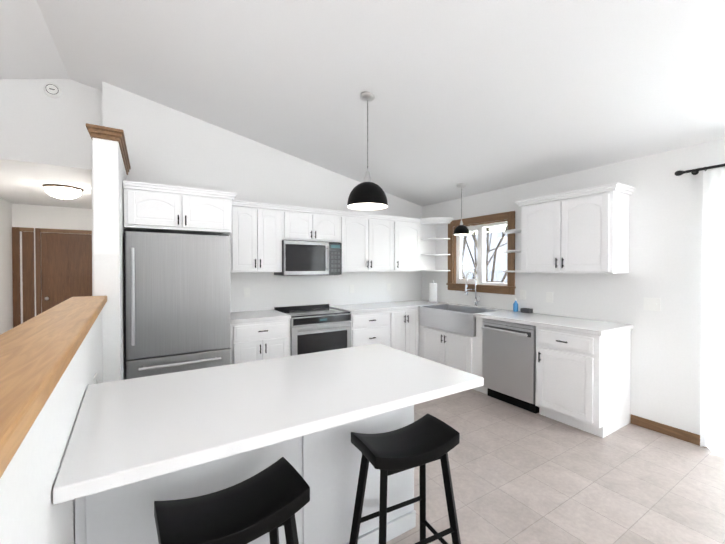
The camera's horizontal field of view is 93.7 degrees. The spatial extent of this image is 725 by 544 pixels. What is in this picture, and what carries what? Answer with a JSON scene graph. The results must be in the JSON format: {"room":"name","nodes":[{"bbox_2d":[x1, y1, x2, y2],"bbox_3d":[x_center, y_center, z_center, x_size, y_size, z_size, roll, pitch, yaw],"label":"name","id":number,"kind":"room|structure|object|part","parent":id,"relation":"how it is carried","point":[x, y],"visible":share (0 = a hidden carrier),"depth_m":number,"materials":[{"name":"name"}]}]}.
{"room":"kitchen","nodes":[
{"label":"kitchen","id":0,"kind":"room"},
{"bbox_2d":[0,162,91,208],"bbox_3d":[-4.212,-1.124,4.503,1.335,0.100,2.850,0,1,-32],"label":"ceiling","id":1,"kind":"structure","parent":0,"point":[21,184],"depth_m":4.11,"materials":[{"name":"white paint"}]},
{"bbox_2d":[42,184,83,199],"bbox_3d":[-3.799,-0.992,4.321,0.396,0.160,0.396,0,1,-32],"label":"light","id":2,"kind":"object","parent":1,"relation":"attached to","point":[63,192],"visible":1,"depth_m":4.21,"materials":[{"name":"white glass"}]},
{"bbox_2d":[0,79,91,334],"bbox_3d":[-3.424,-0.267,3.237,1.320,3.356,0.150,0,1,-32],"label":"wall","id":3,"kind":"structure","parent":0,"point":[39,127],"depth_m":3.43,"materials":[{"name":"white paint"}]},
{"bbox_2d":[12,227,34,327],"bbox_3d":[-5.415,0.338,5.431,0.251,2.095,0.028,0,1,-32],"label":"door frame","id":4,"kind":"structure","parent":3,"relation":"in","point":[28,273],"depth_m":5.42,"materials":[{"name":"brown wood"}]},
{"bbox_2d":[43,83,61,97],"bbox_3d":[-3.049,-1.790,3.342,0.136,0.136,0.039,0,1,-32],"label":"smoke detector","id":5,"kind":"object","parent":3,"relation":"attached to","point":[52,90],"visible":0.98,"depth_m":3.33,"materials":[{"name":"white plastic"}]},
{"bbox_2d":[35,228,91,315],"bbox_3d":[-4.901,0.334,5.723,0.890,2.095,0.076,0,1,-32],"label":"hall door","id":6,"kind":"structure","parent":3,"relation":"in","point":[63,264],"depth_m":5.67,"materials":[{"name":"brown wood"}]},
{"bbox_2d":[0,310,102,543],"bbox_3d":[-0.544,0.845,0.397,0.390,1.200,5.058,0,1,-32],"label":"wall","id":7,"kind":"structure","parent":0,"point":[30,513],"depth_m":0.78,"materials":[{"name":"white paint"}]},
{"bbox_2d":[0,296,106,477],"bbox_3d":[-0.542,0.223,0.390,0.444,0.045,5.058,0,1,-32],"label":"wall cap","id":8,"kind":"object","parent":7,"relation":"on","point":[38,352],"visible":1,"depth_m":0.77,"materials":[{"name":"brown wood"}]},
{"bbox_2d":[93,372,98,383],"bbox_3d":[-1.473,0.628,1.878,0.018,0.115,0.120,0,1,-32],"label":"outlet","id":9,"kind":"object","parent":7,"relation":"attached to","point":[95,380],"visible":0.27,"depth_m":1.89,"materials":[{"name":"white plastic"}]},
{"bbox_2d":[92,87,102,295],"bbox_3d":[-3.601,-0.286,4.895,0.136,3.356,3.150,0,1,-32],"label":"wall","id":10,"kind":"structure","parent":0,"point":[97,112],"depth_m":3.54,"materials":[{"name":"white paint"}]},
{"bbox_2d":[92,138,126,382],"bbox_3d":[-2.188,0.214,2.989,0.154,2.400,1.089,0,1,-32],"label":"wall","id":11,"kind":"structure","parent":0,"point":[109,177],"depth_m":2.54,"materials":[{"name":"white paint"}]},
{"bbox_2d":[86,123,130,174],"bbox_3d":[-2.179,-1.028,2.959,0.222,0.085,1.123,0,1,-32],"label":"wall cap","id":12,"kind":"object","parent":11,"relation":"on","point":[104,132],"visible":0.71,"depth_m":2.52,"materials":[{"name":"brown wood"}]},
{"bbox_2d":[102,81,421,311],"bbox_3d":[-0.800,-0.255,4.640,4.344,3.299,0.250,0,1,-32],"label":"wall","id":13,"kind":"structure","parent":0,"point":[165,145],"depth_m":4.14,"materials":[{"name":"white paint"}]},
{"bbox_2d":[123,184,234,235],"bbox_3d":[-1.844,-0.567,3.417,0.877,0.352,0.705,0,1,-32],"label":"upper cabinet","id":14,"kind":"object","parent":13,"relation":"attached to","point":[146,208],"depth_m":3.11,"materials":[{"name":"white paint"}]},
{"bbox_2d":[244,288,249,297],"bbox_3d":[-1.400,0.251,4.119,0.075,0.115,0.009,0,1,-32],"label":"outlet","id":15,"kind":"object","parent":13,"relation":"attached to","point":[246,290],"depth_m":4.11,"materials":[{"name":"white plastic"}]},
{"bbox_2d":[230,204,282,271],"bbox_3d":[-1.291,-0.373,3.973,0.618,0.752,0.350,0,1,-32],"label":"upper cabinet","id":16,"kind":"object","parent":13,"relation":"attached to","point":[257,232],"depth_m":3.84,"materials":[{"name":"white paint"}]},
{"bbox_2d":[283,208,342,243],"bbox_3d":[-0.705,-0.570,4.337,0.764,0.367,0.350,0,1,-32],"label":"upper cabinet","id":17,"kind":"object","parent":13,"relation":"attached to","point":[299,224],"depth_m":4.19,"materials":[{"name":"white paint"}]},
{"bbox_2d":[274,240,341,275],"bbox_3d":[-0.678,-0.168,4.299,0.755,0.417,0.449,0,1,-32],"label":"microwave","id":18,"kind":"object","parent":17,"relation":"attached to","point":[301,258],"visible":0.98,"depth_m":4.13,"materials":[{"name":"silver metal"}]},
{"bbox_2d":[342,212,398,271],"bbox_3d":[0.019,-0.383,4.792,0.945,0.752,0.350,0,1,-32],"label":"upper cabinet","id":19,"kind":"object","parent":13,"relation":"attached to","point":[370,243],"depth_m":4.64,"materials":[{"name":"white paint"}]},
{"bbox_2d":[399,216,422,270],"bbox_3d":[0.547,-0.389,5.122,0.587,0.755,0.350,0,1,-32],"label":"upper cabinet","id":20,"kind":"object","parent":13,"relation":"attached to","point":[410,231],"depth_m":5.02,"materials":[{"name":"white paint"}]},
{"bbox_2d":[0,0,724,206],"bbox_3d":[0.192,-1.509,0.529,7.000,1.046,8.250,0,1,-32],"label":"ceiling","id":21,"kind":"structure","parent":0,"point":[478,96],"depth_m":2.60,"materials":[{"name":"white paint"}]},
{"bbox_2d":[347,92,387,209],"bbox_3d":[0.043,-1.028,2.888,0.351,0.948,0.351,0,1,-32],"label":"pendant light","id":22,"kind":"object","parent":21,"relation":"hanging from","point":[367,194],"visible":1,"depth_m":2.81,"materials":[{"name":"black paint"}]},
{"bbox_2d":[453,183,469,234],"bbox_3d":[1.293,-0.817,4.438,0.204,0.657,0.204,0,1,-32],"label":"pendant light","id":23,"kind":"object","parent":21,"relation":"hanging from","point":[461,229],"visible":1,"depth_m":4.39,"materials":[{"name":"black paint"}]},
{"bbox_2d":[462,231,506,284],"bbox_3d":[9.241,0.802,16.556,9.000,6.100,15.300,0,1,-32],"label":"sky","id":24,"kind":"structure","parent":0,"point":[501,266],"depth_m":16.67,"materials":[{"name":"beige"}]},
{"bbox_2d":[386,389,724,543],"bbox_3d":[-0.642,1.478,1.901,7.000,0.100,11.400,0,1,-32],"label":"floor","id":25,"kind":"structure","parent":0,"point":[520,475],"depth_m":2.29,"materials":[{"name":"tile"}]},
{"bbox_2d":[124,231,230,378],"bbox_3d":[-1.819,0.524,3.366,0.852,1.772,0.808,0,1,-32],"label":"fridge","id":26,"kind":"object","parent":25,"relation":"on","point":[177,303],"visible":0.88,"depth_m":3.05,"materials":[{"name":"metal"}]},
{"bbox_2d":[74,439,304,543],"bbox_3d":[-0.750,0.990,1.526,0.813,0.884,0.472,0,1,-32],"label":"base cabinet","id":27,"kind":"object","parent":25,"relation":"on","point":[125,516],"depth_m":1.24,"materials":[{"name":"white paint"}]},
{"bbox_2d":[154,457,309,543],"bbox_3d":[-0.426,1.085,1.135,0.469,0.707,0.339,0,1,-36],"label":"stool","id":28,"kind":"object","parent":25,"relation":"on","point":[272,498],"visible":1,"depth_m":1.11,"materials":[{"name":"black paint"}]},
{"bbox_2d":[230,316,290,363],"bbox_3d":[-1.224,0.961,3.866,0.635,0.884,0.629,0,1,-32],"label":"base cabinet","id":29,"kind":"object","parent":25,"relation":"on","point":[260,335],"depth_m":3.58,"materials":[{"name":"white paint"}]},
{"bbox_2d":[231,310,289,323],"bbox_3d":[-1.224,0.499,3.860,0.635,0.039,0.630,0,1,-32],"label":"countertop","id":30,"kind":"structure","parent":29,"relation":"on","point":[265,314],"depth_m":3.75,"materials":[{"name":"white stone"}]},
{"bbox_2d":[274,304,350,355],"bbox_3d":[-0.607,0.922,4.198,0.755,0.955,0.705,0,1,-32],"label":"range","id":31,"kind":"object","parent":25,"relation":"on","point":[319,328],"visible":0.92,"depth_m":3.97,"materials":[{"name":"silver metal"}]},
{"bbox_2d":[305,407,415,543],"bbox_3d":[-0.112,0.985,1.924,0.692,0.884,0.472,0,1,-32],"label":"base cabinet","id":32,"kind":"object","parent":25,"relation":"on","point":[332,462],"depth_m":1.67,"materials":[{"name":"white paint"}]},
{"bbox_2d":[53,343,483,504],"bbox_3d":[-0.327,0.526,1.579,1.594,0.039,0.880,0,1,-32],"label":"countertop","id":33,"kind":"structure","parent":32,"relation":"on","point":[126,432],"depth_m":1.30,"materials":[{"name":"white stone"}]},
{"bbox_2d":[335,308,389,346],"bbox_3d":[-0.054,0.953,4.596,0.596,0.884,0.629,0,1,-32],"label":"base cabinet","id":34,"kind":"object","parent":25,"relation":"on","point":[367,328],"depth_m":4.32,"materials":[{"name":"white paint"}]},
{"bbox_2d":[329,300,441,311],"bbox_3d":[0.420,0.487,4.886,1.713,0.039,0.630,0,1,-32],"label":"countertop","id":35,"kind":"structure","parent":34,"relation":"on","point":[413,303],"depth_m":4.67,"materials":[{"name":"white stone"}]},
{"bbox_2d":[428,281,437,302],"bbox_3d":[1.067,0.295,5.135,0.150,0.336,0.150,0,1,-32],"label":"paper towel","id":36,"kind":"object","parent":35,"relation":"on","point":[432,292],"visible":1,"depth_m":5.08,"materials":[{"name":"white paper"}]},
{"bbox_2d":[390,308,418,355],"bbox_3d":[0.408,0.949,4.885,0.494,0.884,0.629,0,1,-32],"label":"base cabinet","id":37,"kind":"object","parent":25,"relation":"on","point":[404,322],"depth_m":4.62,"materials":[{"name":"white paint"}]},
{"bbox_2d":[349,413,460,543],"bbox_3d":[0.194,1.080,1.558,0.469,0.707,0.339,0,1,-27],"label":"stool","id":38,"kind":"object","parent":25,"relation":"on","point":[422,442],"visible":1,"depth_m":1.53,"materials":[{"name":"black paint"}]},
{"bbox_2d":[419,326,487,393],"bbox_3d":[1.323,1.071,4.469,0.629,0.652,1.093,0,1,-32],"label":"base cabinet","id":39,"kind":"object","parent":25,"relation":"on","point":[463,352],"depth_m":4.20,"materials":[{"name":"white paint"}]},
{"bbox_2d":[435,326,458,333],"bbox_3d":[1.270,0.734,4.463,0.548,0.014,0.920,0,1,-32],"label":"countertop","id":40,"kind":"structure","parent":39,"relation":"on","point":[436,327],"depth_m":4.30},
{"bbox_2d":[420,304,499,336],"bbox_3d":[1.270,0.610,4.462,0.548,0.261,0.920,0,1,-32],"label":"sink","id":41,"kind":"object","parent":40,"relation":"in","point":[454,319],"depth_m":4.36,"materials":[{"name":"silver metal"}]},
{"bbox_2d":[464,270,479,306],"bbox_3d":[1.478,0.224,4.557,0.243,0.494,0.111,0,1,-32],"label":"faucet","id":42,"kind":"object","parent":40,"relation":"on","point":[471,271],"depth_m":4.60,"materials":[{"name":"silver metal"}]},
{"bbox_2d":[481,319,538,413],"bbox_3d":[1.736,0.967,3.718,0.664,0.878,0.602,0,1,-32],"label":"dishwasher","id":43,"kind":"object","parent":25,"relation":"on","point":[509,362],"visible":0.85,"depth_m":3.54,"materials":[{"name":"silver metal"}]},
{"bbox_2d":[535,326,630,437],"bbox_3d":[2.088,0.969,3.244,0.629,0.885,0.560,0,1,-32],"label":"base cabinet","id":44,"kind":"object","parent":25,"relation":"on","point":[583,374],"depth_m":3.03,"materials":[{"name":"white paint"}]},
{"bbox_2d":[475,310,633,337],"bbox_3d":[1.901,0.503,3.537,0.630,0.039,1.308,0,1,-32],"label":"countertop","id":45,"kind":"structure","parent":44,"relation":"on","point":[588,326],"depth_m":3.33,"materials":[{"name":"white stone"}]},
{"bbox_2d":[422,138,724,434],"bbox_3d":[3.124,0.187,2.321,0.150,2.470,7.850,0,1,-32],"label":"wall","id":46,"kind":"structure","parent":0,"point":[665,228],"depth_m":3.06,"materials":[{"name":"white paint"}]},
{"bbox_2d":[446,211,515,294],"bbox_3d":[1.621,-0.241,4.662,0.155,1.030,1.120,0,1,-32],"label":"window","id":47,"kind":"structure","parent":46,"relation":"in","point":[510,287],"depth_m":4.66,"materials":[{"name":"brown wood"}]},
{"bbox_2d":[475,318,490,333],"bbox_3d":[1.510,0.608,4.078,0.520,0.247,0.014,0,1,-32],"label":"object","id":48,"kind":"structure","parent":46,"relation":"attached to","point":[478,321],"depth_m":3.90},
{"bbox_2d":[519,186,630,273],"bbox_3d":[2.111,-0.367,3.457,0.350,0.752,0.880,0,1,-32],"label":"upper cabinet","id":49,"kind":"object","parent":46,"relation":"attached to","point":[584,230],"depth_m":3.23,"materials":[{"name":"white paint"}]},
{"bbox_2d":[644,297,660,310],"bbox_3d":[2.583,0.289,3.035,0.014,0.115,0.120,0,1,-32],"label":"light switch","id":50,"kind":"object","parent":46,"relation":"attached to","point":[652,304],"depth_m":3.03,"materials":[{"name":"white plastic"}]},
{"bbox_2d":[631,414,706,447],"bbox_3d":[3.819,1.395,1.067,0.013,0.085,4.962,0,1,-32],"label":"baseboard","id":51,"kind":"structure","parent":46,"relation":"attached to","point":[683,435],"depth_m":2.95,"materials":[{"name":"brown wood"}]},
{"bbox_2d":[675,164,724,453],"bbox_3d":[3.203,0.289,1.929,0.128,2.237,2.199,0,1,-32],"label":"curtain","id":52,"kind":"object","parent":46,"relation":"attached to","point":[712,423],"visible":1,"depth_m":2.64,"materials":[{"name":"white fabric"}]},
{"bbox_3d":[3.213,-0.807,1.922,0.105,0.045,2.199,0,1,-32],"label":"curtain rod","id":53,"kind":"part","parent":52,"relation":"part of","materials":[{"name":"black metal"}]},
{"bbox_3d":[3.207,0.310,1.889,0.091,2.195,1.925,0,1,-32],"label":"curtain panel","id":54,"kind":"part","parent":52,"relation":"part of","materials":[{"name":"white fabric"}]},
{"label":"outside","id":55,"kind":"structure","parent":0,"visible":0},
{"bbox_3d":[23.581,3.714,32.329,66.000,0.100,90.000,0,1,-32],"label":"ground","id":56,"kind":"structure","parent":55,"visible":0},
{"bbox_2d":[470,227,488,281],"bbox_3d":[4.086,-0.704,12.440,5.408,9.215,5.532,0,1,-32],"label":"tree","id":57,"kind":"object","parent":56,"relation":"on","point":[472,233],"depth_m":11.66,"materials":[{"name":"black plant"}]},
{"bbox_2d":[461,225,506,278],"bbox_3d":[2.648,0.087,8.759,3.552,7.722,3.516,0,1,-32],"label":"tree","id":58,"kind":"object","parent":56,"relation":"on","point":[466,242],"depth_m":8.88,"materials":[{"name":"black plant"}]},
{"bbox_2d":[463,226,506,278],"bbox_3d":[3.182,-0.085,11.383,6.465,8.003,3.417,0,1,-32],"label":"tree","id":59,"kind":"object","parent":56,"relation":"on","point":[488,248],"depth_m":11.28,"materials":[{"name":"black plant"}]},
{"bbox_2d":[491,227,506,285],"bbox_3d":[4.518,0.037,7.902,3.969,7.842,3.068,0,1,-32],"label":"tree","id":60,"kind":"object","parent":56,"relation":"on","point":[493,268],"depth_m":8.24,"materials":[{"name":"black plant"}]}
]}

